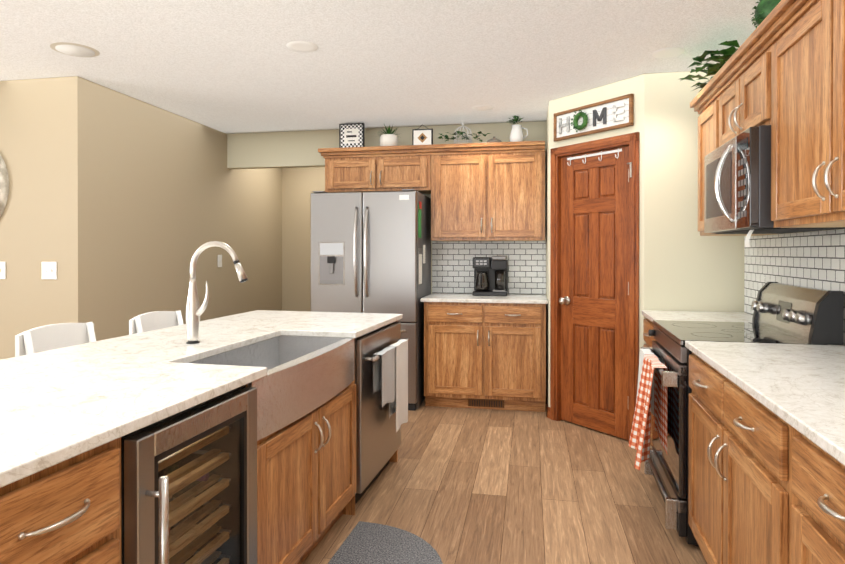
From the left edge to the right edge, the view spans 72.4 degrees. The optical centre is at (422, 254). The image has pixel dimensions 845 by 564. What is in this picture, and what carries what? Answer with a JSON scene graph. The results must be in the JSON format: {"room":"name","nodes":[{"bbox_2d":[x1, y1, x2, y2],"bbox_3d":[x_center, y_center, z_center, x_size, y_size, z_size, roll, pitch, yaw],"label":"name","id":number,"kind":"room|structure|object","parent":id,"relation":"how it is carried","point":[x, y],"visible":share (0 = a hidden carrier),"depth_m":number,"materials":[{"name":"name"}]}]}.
{"room":"kitchen","nodes":[
{"label":"kitchen","id":0,"kind":"room"},
{"bbox_2d":[0,76,88,359],"bbox_3d":[-3.855,0.041,4.220,3.150,2.480,0.100,0,0,11],"label":"wall","id":1,"kind":"structure","parent":0,"point":[44,140],"depth_m":3.94,"materials":[{"name":"beige paint"}]},
{"bbox_2d":[0,262,5,278],"bbox_3d":[-2.911,0.109,3.986,0.075,0.120,0.012,0,0,11],"label":"light switch","id":2,"kind":"object","parent":1,"relation":"attached to","point":[2,264],"depth_m":3.98,"materials":[{"name":"white plastic"}]},
{"bbox_2d":[0,154,8,216],"bbox_3d":[-3.215,-0.478,4.018,0.740,0.740,0.055,0,0,11],"label":"wall clock","id":3,"kind":"object","parent":1,"relation":"attached to","point":[4,184],"visible":1,"depth_m":3.95,"materials":[{"name":"grey wood"}]},
{"bbox_2d":[41,262,56,279],"bbox_3d":[-2.533,0.110,3.916,0.118,0.120,0.012,0,0,11],"label":"light switch","id":4,"kind":"object","parent":1,"relation":"attached to","point":[49,270],"depth_m":3.91,"materials":[{"name":"white plastic"}]},
{"bbox_2d":[89,81,284,340],"bbox_3d":[-2.048,0.033,5.587,0.100,2.480,3.250,0,0,11],"label":"wall","id":5,"kind":"structure","parent":0,"point":[170,193],"depth_m":4.85,"materials":[{"name":"beige paint"}]},
{"bbox_2d":[218,255,221,266],"bbox_3d":[-1.979,0.063,5.647,0.012,0.120,0.075,0,0,11],"label":"light switch","id":6,"kind":"object","parent":5,"relation":"attached to","point":[219,256],"depth_m":5.64,"materials":[{"name":"white plastic"}]},
{"bbox_2d":[281,167,324,311],"bbox_3d":[-1.111,0.026,7.014,1.180,2.480,0.100,0,0,11],"label":"wall","id":7,"kind":"structure","parent":0,"point":[297,184],"depth_m":7.04,"materials":[{"name":"beige paint"}]},
{"bbox_2d":[0,0,759,133],"bbox_3d":[-1.772,-1.213,2.070,8.030,0.050,10.050,0,0,11],"label":"ceiling","id":8,"kind":"structure","parent":0,"point":[232,66],"depth_m":3.42,"materials":[{"name":"white paint"}]},
{"bbox_2d":[50,42,99,56],"bbox_3d":[-2.027,-1.192,3.374,0.250,0.006,0.250,0,0,11],"label":"recessed light","id":9,"kind":"object","parent":8,"relation":"attached to","point":[74,49],"visible":1,"depth_m":3.35,"materials":[{"name":"beige plastic"}]},
{"bbox_2d":[286,41,317,52],"bbox_3d":[-0.690,-1.192,3.318,0.180,0.004,0.180,0,0,11],"label":"recessed light","id":10,"kind":"object","parent":8,"relation":"in","point":[302,46],"visible":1,"depth_m":3.31,"materials":[{"name":"white paint"}]},
{"bbox_2d":[472,105,493,110],"bbox_3d":[0.493,-1.200,4.725,0.180,0.004,0.180,0,0,11],"label":"recessed light","id":11,"kind":"object","parent":8,"relation":"in","point":[483,107],"visible":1,"depth_m":4.71,"materials":[{"name":"white paint"}]},
{"bbox_2d":[652,47,684,57],"bbox_3d":[1.454,-1.193,3.416,0.180,0.004,0.180,0,0,11],"label":"recessed light","id":12,"kind":"object","parent":8,"relation":"in","point":[669,52],"visible":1,"depth_m":3.40,"materials":[{"name":"white paint"}]},
{"bbox_2d":[227,121,545,293],"bbox_3d":[0.327,0.034,5.423,4.830,2.480,0.100,0,0,11],"label":"wall","id":13,"kind":"structure","parent":0,"point":[295,149],"depth_m":5.63,"materials":[{"name":"beige paint"}]},
{"bbox_2d":[322,145,429,193],"bbox_3d":[-0.381,-0.765,5.320,0.975,0.390,0.345,0,0,11],"label":"upper cabinet","id":14,"kind":"object","parent":13,"relation":"attached to","point":[375,168],"depth_m":5.15,"materials":[{"name":"brown wood"}]},
{"bbox_2d":[339,123,364,147],"bbox_3d":[-0.645,-1.078,5.266,0.235,0.235,0.028,0,0,11],"label":"sign","id":15,"kind":"object","parent":14,"relation":"on","point":[351,134],"visible":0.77,"depth_m":5.25,"materials":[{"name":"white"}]},
{"bbox_2d":[380,125,397,145],"bbox_3d":[-0.314,-1.072,5.256,0.271,0.222,0.232,0,0,11],"label":"potted plant","id":16,"kind":"object","parent":14,"relation":"on","point":[388,138],"visible":0.96,"depth_m":5.18,"materials":[{"name":"white"}]},
{"bbox_2d":[412,124,432,144],"bbox_3d":[0.001,-1.061,5.156,0.185,0.202,0.024,0,0,11],"label":"decorative frame","id":17,"kind":"object","parent":14,"relation":"on","point":[422,136],"visible":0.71,"depth_m":5.14,"materials":[{"name":"black"}]},
{"bbox_2d":[430,141,544,240],"bbox_3d":[0.585,-0.541,5.141,0.980,0.835,0.345,0,0,11],"label":"upper cabinet","id":18,"kind":"object","parent":13,"relation":"attached to","point":[492,191],"depth_m":4.97,"materials":[{"name":"brown wood"}]},
{"bbox_2d":[438,120,490,143],"bbox_3d":[0.371,-1.076,5.083,0.481,0.233,0.239,0,0,11],"label":"birdcage","id":19,"kind":"object","parent":18,"relation":"on","point":[455,136],"visible":0.9,"depth_m":5.06,"materials":[{"name":"white paint"}]},
{"bbox_2d":[487,137,501,142],"bbox_3d":[0.629,-0.999,5.072,0.132,0.078,0.132,0,0,11],"label":"decorative dish","id":20,"kind":"object","parent":18,"relation":"on","point":[493,139],"visible":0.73,"depth_m":5.02,"materials":[{"name":"brown"}]},
{"bbox_2d":[507,116,527,141],"bbox_3d":[0.819,-1.095,5.025,0.196,0.271,0.145,0,0,11],"label":"pitcher","id":21,"kind":"object","parent":18,"relation":"on","point":[516,133],"visible":0.81,"depth_m":5.00,"materials":[{"name":"white ceramic"}]},
{"bbox_2d":[432,241,545,293],"bbox_3d":[0.604,0.117,5.316,1.044,0.483,0.008,0,0,11],"label":"backsplash","id":22,"kind":"structure","parent":13,"relation":"attached to","point":[452,268],"depth_m":5.32,"materials":[{"name":"tile"}]},
{"bbox_2d":[301,399,706,563],"bbox_3d":[-1.772,1.317,2.083,8.030,0.050,10.050,0,0,11],"label":"floor","id":23,"kind":"structure","parent":0,"point":[453,485],"depth_m":3.07,"materials":[{"name":"brown wood"}]},
{"bbox_2d":[15,322,95,356],"bbox_3d":[-1.472,0.807,2.630,0.512,0.966,0.430,0,0,11],"label":"chair","id":24,"kind":"object","parent":23,"relation":"on","point":[46,338],"visible":0.1,"depth_m":2.67,"materials":[{"name":"white paint"}]},
{"bbox_2d":[0,437,121,563],"bbox_3d":[-1.027,0.855,1.203,0.641,0.884,0.448,0,0,11],"label":"base cabinet","id":25,"kind":"object","parent":23,"relation":"on","point":[68,511],"depth_m":1.16,"materials":[{"name":"brown wood"}]},
{"bbox_2d":[129,310,183,334],"bbox_3d":[-1.268,0.804,3.182,0.512,0.966,0.430,0,0,11],"label":"chair","id":26,"kind":"object","parent":23,"relation":"on","point":[148,321],"visible":0.21,"depth_m":3.23,"materials":[{"name":"white paint"}]},
{"bbox_2d":[121,385,256,563],"bbox_3d":[-0.877,0.858,1.662,0.673,0.872,0.569,0,0,11],"label":"wine cooler","id":27,"kind":"object","parent":23,"relation":"on","point":[189,486],"visible":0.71,"depth_m":1.63,"materials":[{"name":"silver metal"}]},
{"bbox_2d":[246,384,335,563],"bbox_3d":[-0.774,0.849,2.212,0.669,0.884,0.601,0,0,11],"label":"base cabinet","id":28,"kind":"object","parent":23,"relation":"on","point":[296,463],"depth_m":2.20,"materials":[{"name":"brown wood"}]},
{"bbox_2d":[336,338,355,520],"bbox_3d":[-0.691,0.847,2.655,0.669,0.884,0.581,0,0,11],"label":"base cabinet","id":29,"kind":"object","parent":23,"relation":"on","point":[346,399],"depth_m":2.71,"materials":[{"name":"brown wood"}]},
{"bbox_2d":[0,310,401,487],"bbox_3d":[-0.933,0.390,2.364,1.140,0.029,2.815,0,0,11],"label":"countertop","id":30,"kind":"structure","parent":29,"relation":"on","point":[59,405],"depth_m":1.75,"materials":[{"name":"stone"}]},
{"bbox_2d":[186,241,247,343],"bbox_3d":[-0.862,0.159,2.428,0.285,0.431,0.059,0,0,11],"label":"faucet","id":31,"kind":"object","parent":30,"relation":"on","point":[194,310],"visible":1,"depth_m":2.43,"materials":[{"name":"silver metal"}]},
{"bbox_2d":[191,336,353,440],"bbox_3d":[-0.635,0.508,2.383,0.468,0.206,0.974,0,0,11],"label":"sink","id":32,"kind":"object","parent":30,"relation":"in","point":[305,376],"visible":0.56,"depth_m":2.34,"materials":[{"name":"silver metal"}]},
{"bbox_2d":[311,189,430,410],"bbox_3d":[-0.440,0.370,5.102,0.910,1.812,0.786,0,0,11],"label":"refrigerator","id":33,"kind":"object","parent":23,"relation":"on","point":[365,246],"visible":0.71,"depth_m":4.78,"materials":[{"name":"grey metal"}]},
{"bbox_2d":[418,201,424,283],"bbox_3d":[-0.001,-0.098,4.934,0.012,0.690,0.320,0,0,11],"label":"papers","id":34,"kind":"object","parent":33,"relation":"attached to","point":[419,236],"visible":0.98,"depth_m":4.87,"materials":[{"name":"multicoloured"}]},
{"bbox_2d":[355,321,408,504],"bbox_3d":[-0.479,0.850,3.268,0.698,0.872,0.755,0,0,11],"label":"dishwasher","id":35,"kind":"object","parent":23,"relation":"on","point":[378,440],"visible":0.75,"depth_m":3.00,"materials":[{"name":"grey metal"}]},
{"bbox_2d":[373,339,407,431],"bbox_3d":[-0.168,0.751,3.187,0.072,0.488,0.522,0,0,11],"label":"dish towels","id":36,"kind":"object","parent":35,"relation":"hanging from","point":[390,373],"visible":1,"depth_m":3.20,"materials":[{"name":"grey fabric"}]},
{"bbox_2d":[328,521,442,563],"bbox_3d":[-0.178,1.285,2.266,0.523,0.011,0.940,0,0,11],"label":"rug","id":37,"kind":"object","parent":23,"relation":"on","point":[368,543],"visible":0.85,"depth_m":2.51,"materials":[{"name":"grey fabric"}]},
{"bbox_2d":[424,302,545,411],"bbox_3d":[0.550,0.835,4.986,0.990,0.884,0.667,0,0,11],"label":"base cabinet","id":38,"kind":"object","parent":23,"relation":"on","point":[484,355],"visible":1,"depth_m":4.70,"materials":[{"name":"brown wood"}]},
{"bbox_2d":[420,293,547,303],"bbox_3d":[0.549,0.376,5.000,1.033,0.029,0.646,0,0,11],"label":"countertop","id":39,"kind":"structure","parent":38,"relation":"on","point":[508,298],"depth_m":4.77,"materials":[{"name":"stone"}]},
{"bbox_2d":[472,256,507,295],"bbox_3d":[0.604,0.185,5.137,0.300,0.350,0.262,0,0,11],"label":"coffee maker","id":40,"kind":"object","parent":39,"relation":"on","point":[490,276],"visible":1,"depth_m":5.07,"materials":[{"name":"black plastic"}]},
{"bbox_2d":[643,318,654,446],"bbox_3d":[1.676,0.843,3.483,0.674,0.884,0.595,0,0,11],"label":"base cabinet","id":41,"kind":"object","parent":23,"relation":"on","point":[648,324],"visible":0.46,"depth_m":3.58,"materials":[{"name":"brown wood"}]},
{"bbox_2d":[642,310,752,322],"bbox_3d":[1.690,0.384,3.478,0.649,0.029,0.600,0,0,11],"label":"countertop","id":42,"kind":"structure","parent":41,"relation":"on","point":[651,315],"depth_m":3.45,"materials":[{"name":"stone"}]},
{"bbox_2d":[688,352,782,563],"bbox_3d":[1.315,0.851,1.869,0.669,0.884,1.216,0,0,11],"label":"base cabinet","id":43,"kind":"object","parent":23,"relation":"on","point":[720,412],"depth_m":2.00,"materials":[{"name":"brown wood"}]},
{"bbox_2d":[685,341,844,465],"bbox_3d":[1.140,0.397,1.129,0.746,0.029,2.741,0,0,11],"label":"countertop","id":44,"kind":"structure","parent":43,"relation":"on","point":[800,388],"depth_m":1.77,"materials":[{"name":"stone"}]},
{"bbox_2d":[641,282,843,546],"bbox_3d":[1.490,0.719,2.838,0.729,1.139,0.788,0,0,11],"label":"range","id":45,"kind":"object","parent":23,"relation":"on","point":[787,314],"visible":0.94,"depth_m":2.62,"materials":[{"name":"silver metal"}]},
{"bbox_2d":[629,349,666,469],"bbox_3d":[1.129,0.767,2.954,0.162,0.485,0.547,0,0,11],"label":"towels","id":46,"kind":"object","parent":45,"relation":"hanging from","point":[651,393],"visible":0.92,"depth_m":2.87,"materials":[{"name":"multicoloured fabric"}]},
{"bbox_2d":[752,412,844,563],"bbox_3d":[1.062,0.857,0.789,0.668,0.884,1.195,0,0,11],"label":"base cabinet","id":47,"kind":"object","parent":23,"relation":"on","point":[766,485],"depth_m":1.38,"materials":[{"name":"brown wood"}]},
{"bbox_2d":[546,71,743,447],"bbox_3d":[1.613,0.039,4.466,1.250,2.480,1.310,0,0,11],"label":"wall","id":48,"kind":"structure","parent":0,"point":[684,265],"depth_m":3.80,"materials":[{"name":"beige paint"}]},
{"bbox_2d":[546,132,639,443],"bbox_3d":[1.242,0.231,4.224,0.127,2.100,0.930,0,0,-34],"label":"door frame","id":49,"kind":"structure","parent":48,"relation":"attached to","point":[632,142],"depth_m":4.15,"materials":[{"name":"brown wood"}]},
{"bbox_2d":[559,146,628,439],"bbox_3d":[1.243,0.263,4.189,0.482,2.011,0.480,0,0,11],"label":"pantry door","id":50,"kind":"structure","parent":48,"relation":"in","point":[594,300],"depth_m":4.17,"materials":[{"name":"brown wood"}]},
{"bbox_2d":[567,148,631,176],"bbox_3d":[1.252,-0.628,4.124,0.049,0.218,0.596,0,0,-33],"label":"hooks","id":51,"kind":"object","parent":50,"relation":"attached to","point":[618,150],"visible":0.98,"depth_m":4.12,"materials":[{"name":"white metal"}]},
{"bbox_2d":[554,93,633,141],"bbox_3d":[1.215,-0.977,4.168,0.507,0.213,0.507,0,0,11],"label":"home sign","id":52,"kind":"object","parent":48,"relation":"attached to","point":[607,115],"visible":1,"depth_m":4.13,"materials":[{"name":"white paint"}]},
{"bbox_2d":[744,229,844,345],"bbox_3d":[1.471,0.058,0.933,0.510,2.480,9.045,0,0,11],"label":"wall","id":53,"kind":"structure","parent":0,"point":[800,232],"depth_m":2.75,"materials":[{"name":"beige"}]},
{"bbox_2d":[706,36,749,154],"bbox_3d":[1.657,-0.741,2.688,0.365,0.410,0.783,0,0,11],"label":"upper cabinet","id":54,"kind":"object","parent":53,"relation":"attached to","point":[728,91],"depth_m":2.88,"materials":[{"name":"brown wood"}]},
{"bbox_2d":[750,0,780,27],"bbox_3d":[1.596,-1.073,2.598,0.213,0.252,0.212,0,0,11],"label":"boxwood","id":55,"kind":"object","parent":54,"relation":"on","point":[764,9],"visible":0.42,"depth_m":2.57,"materials":[{"name":"green plant"}]},
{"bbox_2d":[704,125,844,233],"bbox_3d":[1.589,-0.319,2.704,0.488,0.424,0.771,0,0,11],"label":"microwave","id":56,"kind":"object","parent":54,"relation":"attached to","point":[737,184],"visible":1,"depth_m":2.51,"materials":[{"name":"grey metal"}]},
{"bbox_2d":[745,230,753,246],"bbox_3d":[1.400,-0.069,2.473,0.023,0.075,0.061,0,0,11],"label":"paper slip","id":57,"kind":"object","parent":56,"relation":"hanging from","point":[750,232],"visible":0.94,"depth_m":2.47,"materials":[{"name":"white paper"}]},
{"bbox_2d":[690,85,769,235],"bbox_3d":[1.799,-0.531,3.295,0.351,0.835,0.488,0,0,11],"label":"upper cabinet","id":58,"kind":"object","parent":53,"relation":"attached to","point":[698,103],"depth_m":3.46,"materials":[{"name":"brown wood"}]},
{"bbox_2d":[680,40,739,91],"bbox_3d":[1.641,-1.054,3.149,0.326,0.195,0.740,0,0,11],"label":"ivy","id":59,"kind":"object","parent":58,"relation":"on","point":[726,54],"visible":0.56,"depth_m":3.14,"materials":[{"name":"green plant"}]},
{"bbox_2d":[744,229,844,344],"bbox_3d":[1.596,0.138,1.710,0.192,0.480,4.054,0,0,11],"label":"backsplash","id":60,"kind":"structure","parent":53,"relation":"attached to","point":[815,259],"depth_m":2.88,"materials":[{"name":"tile"}]},
{"bbox_2d":[750,0,844,227],"bbox_3d":[1.434,-0.523,1.735,0.385,0.835,1.196,0,0,11],"label":"upper cabinet","id":61,"kind":"object","parent":53,"relation":"attached to","point":[781,71],"depth_m":2.04,"materials":[{"name":"brown wood"}]}
]}

